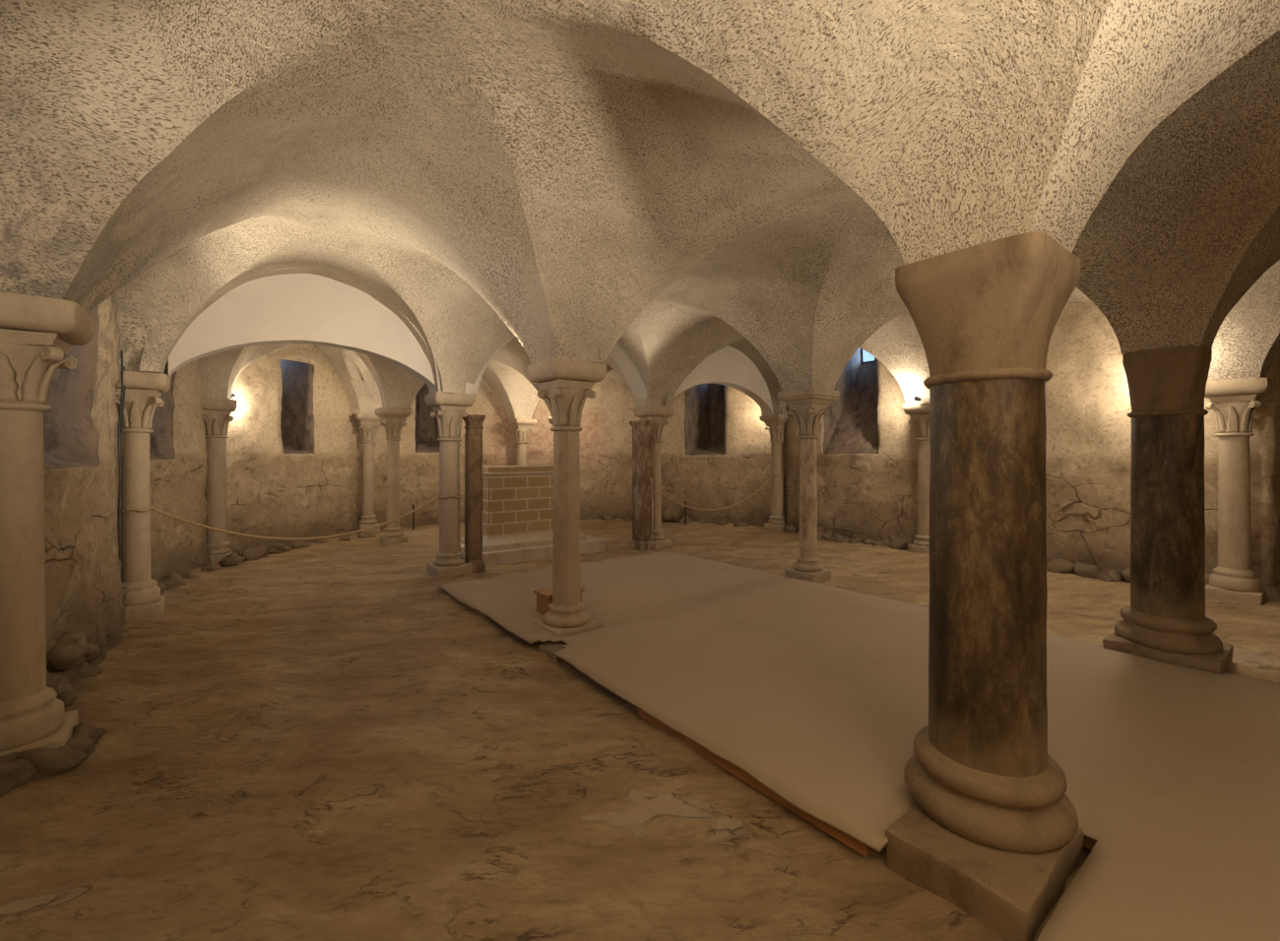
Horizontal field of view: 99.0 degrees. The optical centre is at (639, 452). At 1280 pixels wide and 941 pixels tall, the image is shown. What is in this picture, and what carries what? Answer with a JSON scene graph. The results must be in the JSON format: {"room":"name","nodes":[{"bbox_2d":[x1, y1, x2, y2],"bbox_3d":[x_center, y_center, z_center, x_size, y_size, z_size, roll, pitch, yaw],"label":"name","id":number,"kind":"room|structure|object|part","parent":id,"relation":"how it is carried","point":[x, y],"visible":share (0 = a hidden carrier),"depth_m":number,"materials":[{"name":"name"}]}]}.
{"room":"church","nodes":[
{"label":"church","id":0,"kind":"room"},
{"bbox_2d":[43,291,126,685],"bbox_3d":[-1.423,-0.251,-0.028,1.104,4.013,12.301,0,0,-38],"label":"wall","id":1,"kind":"structure","parent":0,"point":[83,562],"depth_m":4.07,"materials":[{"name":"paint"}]},
{"bbox_2d":[0,585,127,797],"bbox_3d":[-3.771,1.368,3.534,0.708,0.468,3.547,0,0,-38],"label":"rocks","id":2,"kind":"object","parent":1,"relation":"attached to","point":[72,650],"depth_m":2.83,"materials":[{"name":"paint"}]},
{"bbox_2d":[117,349,126,584],"bbox_3d":[-4.634,-0.025,4.883,0.036,2.951,0.086,0,0,-20],"label":"cable","id":3,"kind":"object","parent":1,"relation":"attached to","point":[122,399],"visible":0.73,"depth_m":4.87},
{"bbox_2d":[168,273,435,387],"bbox_3d":[-3.541,-1.397,6.050,2.540,1.318,0.230,0,0,-38],"label":"wall","id":4,"kind":"structure","parent":0,"point":[290,308],"depth_m":5.85,"materials":[{"name":"white paint"}]},
{"bbox_2d":[139,267,454,393],"bbox_3d":[-3.437,-1.400,5.862,2.843,1.350,0.213,0,0,-38],"label":"trim","id":5,"kind":"structure","parent":4,"relation":"attached to","point":[152,358],"depth_m":5.84,"materials":[{"name":"paint"}]},
{"bbox_2d":[116,343,770,581],"bbox_3d":[-2.852,-0.250,10.200,10.708,4.014,5.750,0,0,-38],"label":"wall","id":6,"kind":"structure","parent":0,"point":[294,445],"depth_m":10.08,"materials":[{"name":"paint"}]},
{"bbox_2d":[156,513,749,595],"bbox_3d":[-2.530,1.516,9.831,9.426,0.365,3.721,0,0,-38],"label":"trim","id":7,"kind":"structure","parent":6,"relation":"attached to","point":[172,580],"depth_m":7.81,"materials":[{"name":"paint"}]},
{"bbox_2d":[464,335,647,399],"bbox_3d":[-1.060,-1.355,7.897,3.133,1.264,0.392,0,0,-38],"label":"trim","id":8,"kind":"structure","parent":6,"relation":"attached to","point":[630,370],"depth_m":8.49,"materials":[{"name":"white paint"}]},
{"bbox_2d":[0,0,1279,419],"bbox_3d":[1.315,-1.347,5.150,10.766,1.246,17.210,0,0,-38],"label":"ceiling","id":9,"kind":"structure","parent":0,"point":[677,183],"depth_m":2.98,"materials":[{"name":"paint"}]},
{"bbox_2d":[0,518,1279,940],"bbox_3d":[1.260,1.515,5.293,11.280,0.082,17.520,0,0,-38],"label":"floor","id":10,"kind":"structure","parent":0,"point":[317,741],"depth_m":2.46,"materials":[{"name":"brown stone"}]},
{"bbox_2d":[0,292,95,757],"bbox_3d":[-3.103,0.435,2.693,0.541,2.349,0.545,0,0,-38],"label":"slender column","id":11,"kind":"structure","parent":10,"relation":"on","point":[35,332],"depth_m":2.64,"materials":[{"name":"beige stone"}]},
{"bbox_2d":[114,370,170,619],"bbox_3d":[-4.712,0.434,5.114,0.467,2.346,0.464,0,0,-38],"label":"slender column","id":12,"kind":"structure","parent":10,"relation":"on","point":[143,390],"depth_m":5.04,"materials":[{"name":"beige stone"}]},
{"bbox_2d":[200,397,237,564],"bbox_3d":[-5.913,0.432,7.624,0.476,2.344,0.474,0,0,-38],"label":"slender column","id":13,"kind":"structure","parent":10,"relation":"on","point":[217,416],"depth_m":7.53,"materials":[{"name":"grey stone"}]},
{"bbox_2d":[353,413,381,533],"bbox_3d":[-5.202,0.410,10.458,0.483,2.295,0.484,0,0,-38],"label":"slender column","id":14,"kind":"structure","parent":10,"relation":"on","point":[367,423],"depth_m":10.37,"materials":[{"name":"grey stone"}]},
{"bbox_2d":[374,407,412,545],"bbox_3d":[-4.136,0.435,9.169,0.505,2.345,0.504,0,0,-38],"label":"slender column","id":15,"kind":"structure","parent":10,"relation":"on","point":[393,418],"depth_m":9.08,"materials":[{"name":"beige stone"}]},
{"bbox_2d":[410,504,414,530],"bbox_3d":[-4.447,1.270,10.725,0.120,0.521,0.120,0,0,-38],"label":"post","id":16,"kind":"object","parent":10,"relation":"on","point":[413,504],"visible":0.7,"depth_m":10.72,"materials":[{"name":"black metal"}]},
{"bbox_3d":[-4.446,1.270,10.727,0.032,0.521,0.030,0,0,-15],"label":"rod","id":17,"kind":"part","parent":16,"relation":"part of","materials":[{"name":"black metal"}]},
{"bbox_2d":[424,391,475,576],"bbox_3d":[-2.405,0.435,6.904,0.504,2.345,0.503,0,0,-38],"label":"slender column","id":18,"kind":"structure","parent":10,"relation":"on","point":[449,408],"depth_m":6.79,"materials":[{"name":"beige stone"}]},
{"bbox_2d":[120,494,461,540],"bbox_3d":[-3.551,0.733,6.016,3.191,0.447,0.294,0,0,-38],"label":"rope","id":19,"kind":"object","parent":18,"relation":"hanging from","point":[438,496],"visible":0.98,"depth_m":5.78,"materials":[{"name":"beige fabric"}]},
{"bbox_2d":[462,414,485,573],"bbox_3d":[-2.134,0.551,7.027,0.238,2.070,0.241,0,0,-38],"label":"square pillar","id":20,"kind":"structure","parent":10,"relation":"on","point":[474,488],"depth_m":6.96,"materials":[{"name":"brown stone"}]},
{"bbox_3d":[-2.136,0.520,7.012,0.169,1.536,0.169,0,0,-38],"label":"panel moulding","id":21,"kind":"part","parent":20,"relation":"part of","materials":[{"name":"brown stone"}]},
{"bbox_2d":[507,418,536,465],"bbox_3d":[-2.586,0.433,11.980,0.506,2.341,0.509,0,0,-38],"label":"slender column","id":22,"kind":"structure","parent":10,"relation":"on","point":[522,426],"depth_m":11.87,"materials":[{"name":"beige stone"}]},
{"bbox_2d":[459,535,606,566],"bbox_3d":[-1.681,1.458,8.384,2.020,0.205,1.190,0,0,-38],"label":"step","id":23,"kind":"structure","parent":10,"relation":"on","point":[592,544],"depth_m":7.76,"materials":[{"name":"stone"}]},
{"bbox_2d":[460,464,585,551],"bbox_3d":[-1.757,0.776,8.319,1.641,1.152,0.881,0,0,-38],"label":"altar","id":24,"kind":"object","parent":23,"relation":"on","point":[518,510],"visible":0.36,"depth_m":7.88,"materials":[{"name":"brick"}]},
{"bbox_3d":[-1.757,0.305,8.319,1.481,0.050,0.721,0,0,-38],"label":"cornice","id":25,"kind":"part","parent":24,"relation":"part of","materials":[{"name":"stone"}]},
{"bbox_3d":[-1.757,1.268,8.319,1.641,0.167,0.881,0,0,-38],"label":"moulding","id":26,"kind":"part","parent":24,"relation":"part of","materials":[{"name":"stone"}]},
{"bbox_2d":[539,641,566,662],"bbox_3d":[-0.615,1.536,4.137,0.198,0.162,0.286,0,0,-38],"label":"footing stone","id":27,"kind":"object","parent":10,"relation":"on","point":[548,649],"visible":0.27,"depth_m":4.12,"materials":[{"name":"brown stone"}]},
{"bbox_2d":[527,357,606,642],"bbox_3d":[-0.608,0.435,4.539,0.503,2.345,0.504,0,0,-38],"label":"slender column","id":28,"kind":"structure","parent":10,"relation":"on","point":[566,382],"depth_m":4.44,"materials":[{"name":"beige stone"}]},
{"bbox_2d":[629,420,655,551],"bbox_3d":[0.035,0.542,8.568,0.323,2.089,0.319,0,0,-38],"label":"square pillar","id":29,"kind":"structure","parent":10,"relation":"on","point":[642,432],"depth_m":8.48,"materials":[{"name":"stone"}]},
{"bbox_3d":[0.033,0.510,8.550,0.223,1.556,0.223,0,0,-38],"label":"panel moulding","id":30,"kind":"part","parent":29,"relation":"part of","materials":[{"name":"stone"}]},
{"bbox_2d":[633,405,674,549],"bbox_3d":[0.225,0.433,8.879,0.500,2.344,0.508,0,0,-38],"label":"slender column","id":31,"kind":"structure","parent":10,"relation":"on","point":[660,415],"depth_m":8.77,"materials":[{"name":"beige stone"}]},
{"bbox_2d":[652,474,784,511],"bbox_3d":[1.475,0.727,9.851,3.451,0.614,0.298,0,0,-38],"label":"rope","id":32,"kind":"object","parent":31,"relation":"hanging from","point":[661,493],"visible":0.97,"depth_m":9.79,"materials":[{"name":"beige fabric"}]},
{"bbox_2d":[662,503,680,522],"bbox_3d":[0.644,1.322,11.830,0.430,0.451,0.401,0,0,-38],"label":"stone","id":33,"kind":"object","parent":10,"relation":"on","point":[672,513],"visible":0.98,"depth_m":11.70,"materials":[{"name":"beige stone"}]},
{"bbox_2d":[684,502,686,524],"bbox_3d":[0.954,1.280,11.497,0.120,0.501,0.120,0,0,-38],"label":"post","id":34,"kind":"object","parent":10,"relation":"on","point":[684,502],"visible":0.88,"depth_m":11.49,"materials":[{"name":"black metal"}]},
{"bbox_2d":[759,414,788,530],"bbox_3d":[2.721,0.433,10.818,0.525,2.344,0.527,0,0,-38],"label":"slender column","id":35,"kind":"structure","parent":10,"relation":"on","point":[776,423],"depth_m":10.71,"materials":[{"name":"beige stone"}]},
{"bbox_2d":[777,387,838,582],"bbox_3d":[2.021,0.433,6.564,0.531,2.344,0.538,0,0,-38],"label":"slender column","id":36,"kind":"structure","parent":10,"relation":"on","point":[807,405],"depth_m":6.47,"materials":[{"name":"grey stone"}]},
{"bbox_2d":[437,551,1279,940],"bbox_3d":[1.650,1.468,3.771,3.500,0.104,8.349,0,0,-38],"label":"platform","id":37,"kind":"object","parent":10,"relation":"on","point":[814,696],"visible":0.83,"depth_m":2.94,"materials":[{"name":"beige fabric"}]},
{"bbox_2d":[533,586,584,615],"bbox_3d":[-0.728,1.327,4.928,0.390,0.190,0.240,0,0,-38],"label":"wooden stool","id":38,"kind":"object","parent":37,"relation":"on","point":[544,596],"visible":0.46,"depth_m":4.83,"materials":[{"name":"orange wood"}]},
{"bbox_3d":[-0.857,1.339,4.828,0.025,0.165,0.200,0,0,-38],"label":"leg","id":39,"kind":"part","parent":38,"relation":"part of","materials":[{"name":"orange wood"}]},
{"bbox_3d":[-0.728,1.244,4.928,0.390,0.025,0.240,0,0,-38],"label":"seat","id":40,"kind":"part","parent":38,"relation":"part of","materials":[{"name":"orange wood"}]},
{"bbox_2d":[902,403,930,553],"bbox_3d":[4.342,0.434,8.304,0.485,2.343,0.485,0,0,-38],"label":"slender column","id":41,"kind":"structure","parent":10,"relation":"on","point":[920,413],"depth_m":8.22,"materials":[{"name":"grey stone"}]},
{"bbox_2d":[913,395,921,401],"bbox_3d":[4.138,-0.808,8.142,0.080,0.097,0.104,0,0,-38],"label":"spotlight","id":42,"kind":"object","parent":41,"relation":"on","point":[916,398],"visible":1,"depth_m":8.12,"materials":[{"name":"metal"}]},
{"bbox_2d":[885,231,1083,940],"bbox_3d":[1.299,0.445,2.112,0.736,2.374,0.575,0,0,-38],"label":"massive column","id":43,"kind":"structure","parent":10,"relation":"on","point":[993,833],"depth_m":1.98,"materials":[{"name":"stone"}]},
{"bbox_2d":[1102,344,1233,673],"bbox_3d":[3.858,0.443,3.998,0.619,2.369,0.620,0,0,-38],"label":"massive column","id":44,"kind":"structure","parent":10,"relation":"on","point":[1165,619],"depth_m":3.85,"materials":[{"name":"stone"}]},
{"bbox_2d":[1204,378,1272,605],"bbox_3d":[6.144,0.433,5.653,0.503,2.346,0.506,0,0,-38],"label":"slender column","id":45,"kind":"structure","parent":10,"relation":"on","point":[1234,404],"depth_m":5.56,"materials":[{"name":"beige stone"}]},
{"bbox_2d":[674,345,773,414],"bbox_3d":[1.453,-1.397,9.873,2.720,1.315,0.232,0,0,-38],"label":"wall","id":46,"kind":"structure","parent":0,"point":[729,366],"depth_m":9.93,"materials":[{"name":"white paint"}]},
{"bbox_2d":[663,342,786,415],"bbox_3d":[1.577,-1.393,9.713,3.074,1.353,0.192,0,0,-38],"label":"trim","id":47,"kind":"structure","parent":46,"relation":"attached to","point":[669,401],"depth_m":9.90,"materials":[{"name":"paint"}]},
{"bbox_2d":[783,303,1279,602],"bbox_3d":[6.707,-0.249,6.277,1.405,4.014,12.298,0,0,-38],"label":"wall","id":48,"kind":"structure","parent":0,"point":[866,444],"depth_m":6.98,"materials":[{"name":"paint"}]},
{"bbox_2d":[861,348,875,363],"bbox_3d":[4.381,-1.940,10.449,0.040,0.480,0.340,0,0,-37],"label":"window","id":49,"kind":"structure","parent":48,"relation":"in","point":[862,349],"depth_m":10.54,"materials":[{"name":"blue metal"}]},
{"bbox_2d":[783,524,1209,585],"bbox_3d":[4.525,1.498,8.082,0.456,0.383,5.779,0,0,-38],"label":"rocks","id":50,"kind":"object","parent":48,"relation":"attached to","point":[1061,566],"depth_m":6.92,"materials":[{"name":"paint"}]}
]}

